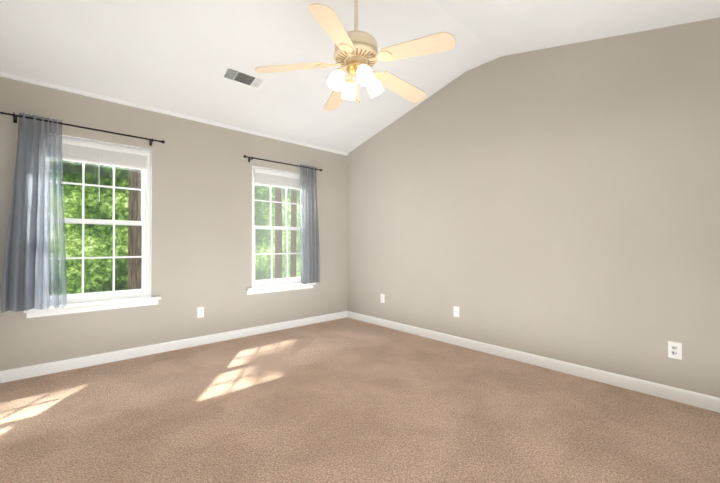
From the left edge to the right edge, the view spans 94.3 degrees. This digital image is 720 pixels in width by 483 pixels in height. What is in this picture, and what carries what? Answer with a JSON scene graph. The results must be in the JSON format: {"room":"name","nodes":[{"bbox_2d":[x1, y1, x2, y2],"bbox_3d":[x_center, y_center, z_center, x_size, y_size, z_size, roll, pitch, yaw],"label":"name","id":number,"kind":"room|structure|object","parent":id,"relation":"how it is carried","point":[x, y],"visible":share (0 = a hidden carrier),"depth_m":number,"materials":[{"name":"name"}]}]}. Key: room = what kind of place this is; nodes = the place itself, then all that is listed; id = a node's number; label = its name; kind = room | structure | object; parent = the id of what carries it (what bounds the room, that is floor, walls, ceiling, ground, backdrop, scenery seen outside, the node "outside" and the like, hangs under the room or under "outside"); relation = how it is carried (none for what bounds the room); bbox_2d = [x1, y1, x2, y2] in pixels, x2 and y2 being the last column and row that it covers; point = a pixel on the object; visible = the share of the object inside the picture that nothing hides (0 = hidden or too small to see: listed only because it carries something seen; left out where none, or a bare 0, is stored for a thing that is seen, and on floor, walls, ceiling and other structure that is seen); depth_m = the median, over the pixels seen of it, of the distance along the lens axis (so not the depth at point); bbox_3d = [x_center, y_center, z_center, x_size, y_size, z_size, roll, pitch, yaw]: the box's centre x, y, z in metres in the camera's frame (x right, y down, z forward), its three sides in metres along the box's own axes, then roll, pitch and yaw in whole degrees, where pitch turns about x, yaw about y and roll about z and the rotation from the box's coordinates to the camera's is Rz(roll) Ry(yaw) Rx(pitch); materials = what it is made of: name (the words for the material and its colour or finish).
{"room":"empty bedroom","nodes":[
{"label":"empty bedroom","id":0,"kind":"room"},
{"bbox_2d":[0,77,346,370],"bbox_3d":[-1.563,-0.506,3.867,3.854,3.250,0.150,0,-1,-42],"label":"wall","id":1,"kind":"structure","parent":0,"point":[201,241],"depth_m":3.52,"materials":[{"name":"beige paint"}]},
{"bbox_2d":[0,370,3,382],"bbox_3d":[-1.389,1.053,1.011,0.015,0.092,4.320,0,-1,-42],"label":"baseboard","id":2,"kind":"structure","parent":1,"relation":"attached to","point":[1,372],"depth_m":2.62,"materials":[{"name":"white wood"}]},
{"bbox_2d":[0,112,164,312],"bbox_3d":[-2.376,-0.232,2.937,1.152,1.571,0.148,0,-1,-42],"label":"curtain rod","id":3,"kind":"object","parent":1,"relation":"attached to","point":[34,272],"visible":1,"depth_m":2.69,"materials":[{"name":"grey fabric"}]},
{"bbox_2d":[1,113,66,312],"bbox_3d":[-2.605,-0.233,2.687,0.376,1.569,0.081,0,-1,-42],"label":"curtain","id":4,"kind":"object","parent":3,"relation":"hanging from","point":[34,269],"depth_m":2.69,"materials":[{"name":"grey fabric"}]},
{"bbox_2d":[24,135,160,317],"bbox_3d":[-2.396,-0.145,3.067,0.963,1.543,0.190,0,-1,-42],"label":"window","id":5,"kind":"structure","parent":1,"relation":"in","point":[84,151],"depth_m":3.13,"materials":[{"name":"white plastic"}]},
{"bbox_2d":[0,72,347,155],"bbox_3d":[-1.507,-1.308,3.811,3.554,0.034,0.016,0,-1,-42],"label":"trim","id":6,"kind":"structure","parent":1,"relation":"attached to","point":[50,85],"depth_m":3.28,"materials":[{"name":"white paint"}]},
{"bbox_2d":[4,311,347,382],"bbox_3d":[-1.512,1.072,3.790,3.480,0.092,0.015,0,-1,-42],"label":"baseboard","id":7,"kind":"structure","parent":1,"relation":"attached to","point":[86,361],"depth_m":3.29,"materials":[{"name":"white wood"}]},
{"bbox_2d":[197,307,203,317],"bbox_3d":[-1.723,0.767,3.609,0.070,0.115,0.008,0,-1,-42],"label":"electrical outlet","id":8,"kind":"object","parent":1,"relation":"attached to","point":[200,312],"visible":1,"depth_m":3.60,"materials":[{"name":"white plastic"}]},
{"bbox_2d":[246,166,315,294],"bbox_3d":[-1.018,-0.137,4.301,0.963,1.543,0.190,0,-1,-42],"label":"window","id":9,"kind":"structure","parent":1,"relation":"in","point":[273,177],"depth_m":4.25,"materials":[{"name":"white plastic"}]},
{"bbox_2d":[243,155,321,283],"bbox_3d":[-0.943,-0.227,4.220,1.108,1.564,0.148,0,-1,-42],"label":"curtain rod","id":10,"kind":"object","parent":1,"relation":"attached to","point":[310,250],"visible":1,"depth_m":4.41,"materials":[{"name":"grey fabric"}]},
{"bbox_2d":[300,164,319,283],"bbox_3d":[-0.662,-0.224,4.427,0.296,1.562,0.081,0,-1,-42],"label":"curtain","id":11,"kind":"object","parent":10,"relation":"hanging from","point":[309,227],"depth_m":4.42,"materials":[{"name":"grey fabric"}]},
{"bbox_2d":[0,317,719,482],"bbox_3d":[-0.071,1.167,2.191,3.854,0.120,4.620,0,-1,-42],"label":"floor","id":12,"kind":"structure","parent":0,"point":[346,400],"depth_m":2.06,"materials":[{"name":"carpet"}]},
{"bbox_2d":[0,0,719,152],"bbox_3d":[-0.071,-1.745,2.211,3.854,0.896,4.620,0,-1,-42],"label":"ceiling","id":13,"kind":"structure","parent":0,"point":[176,56],"depth_m":2.72,"materials":[{"name":"white paint"}]},
{"bbox_2d":[220,65,266,89],"bbox_3d":[-1.082,-1.521,3.111,0.382,0.050,0.177,0,-1,-42],"label":"ceiling vent","id":14,"kind":"object","parent":13,"relation":"in","point":[240,76],"visible":1,"depth_m":3.10,"materials":[{"name":"white metal"}]},
{"bbox_2d":[255,0,455,110],"bbox_3d":[0.017,-1.360,2.233,1.230,0.906,1.264,0,-1,-42],"label":"ceiling fan","id":15,"kind":"object","parent":13,"relation":"hanging from","point":[357,54],"visible":1,"depth_m":2.12,"materials":[{"name":"beige"}]},
{"bbox_2d":[347,17,719,397],"bbox_3d":[1.308,-0.509,3.438,0.150,3.250,4.620,0,-1,-42],"label":"wall","id":16,"kind":"structure","parent":0,"point":[561,203],"depth_m":2.84,"materials":[{"name":"beige paint"}]},
{"bbox_2d":[381,294,384,302],"bbox_3d":[0.298,0.758,4.439,0.008,0.115,0.070,0,-1,-42],"label":"electrical outlet","id":17,"kind":"object","parent":16,"relation":"attached to","point":[382,298],"visible":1,"depth_m":4.43,"materials":[{"name":"white plastic"}]},
{"bbox_2d":[453,306,458,316],"bbox_3d":[1.037,0.759,3.607,0.016,0.115,0.070,0,-1,-42],"label":"outlet","id":18,"kind":"object","parent":16,"relation":"attached to","point":[455,311],"visible":1,"depth_m":3.61,"materials":[{"name":"white plastic"}]},
{"bbox_2d":[348,311,719,412],"bbox_3d":[1.246,1.069,3.372,0.015,0.092,4.320,0,-1,-42],"label":"baseboard","id":19,"kind":"structure","parent":16,"relation":"attached to","point":[700,400],"depth_m":2.79,"materials":[{"name":"white wood"}]},
{"bbox_2d":[668,341,681,359],"bbox_3d":[2.192,0.758,2.324,0.008,0.115,0.070,0,-1,-42],"label":"electrical outlet","id":20,"kind":"object","parent":16,"relation":"attached to","point":[674,350],"visible":1,"depth_m":2.32,"materials":[{"name":"white plastic"}]},
{"label":"outside","id":21,"kind":"structure","parent":0,"visible":0},
{"bbox_3d":[-8.979,2.397,14.791,60.000,0.100,25.650,0,-1,-42],"label":"ground","id":22,"kind":"structure","parent":21,"visible":0},
{"bbox_2d":[63,160,300,293],"bbox_3d":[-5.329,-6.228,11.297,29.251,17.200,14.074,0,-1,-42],"label":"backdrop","id":23,"kind":"object","parent":22,"relation":"on","point":[90,211],"depth_m":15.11,"materials":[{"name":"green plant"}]},
{"bbox_2d":[128,168,296,289],"bbox_3d":[-2.231,-5.744,9.002,7.068,16.201,5.751,0,0,-6],"label":"trunk","id":24,"kind":"object","parent":22,"relation":"on","point":[136,211],"depth_m":5.89,"materials":[{"name":"brown plant"}]}
]}

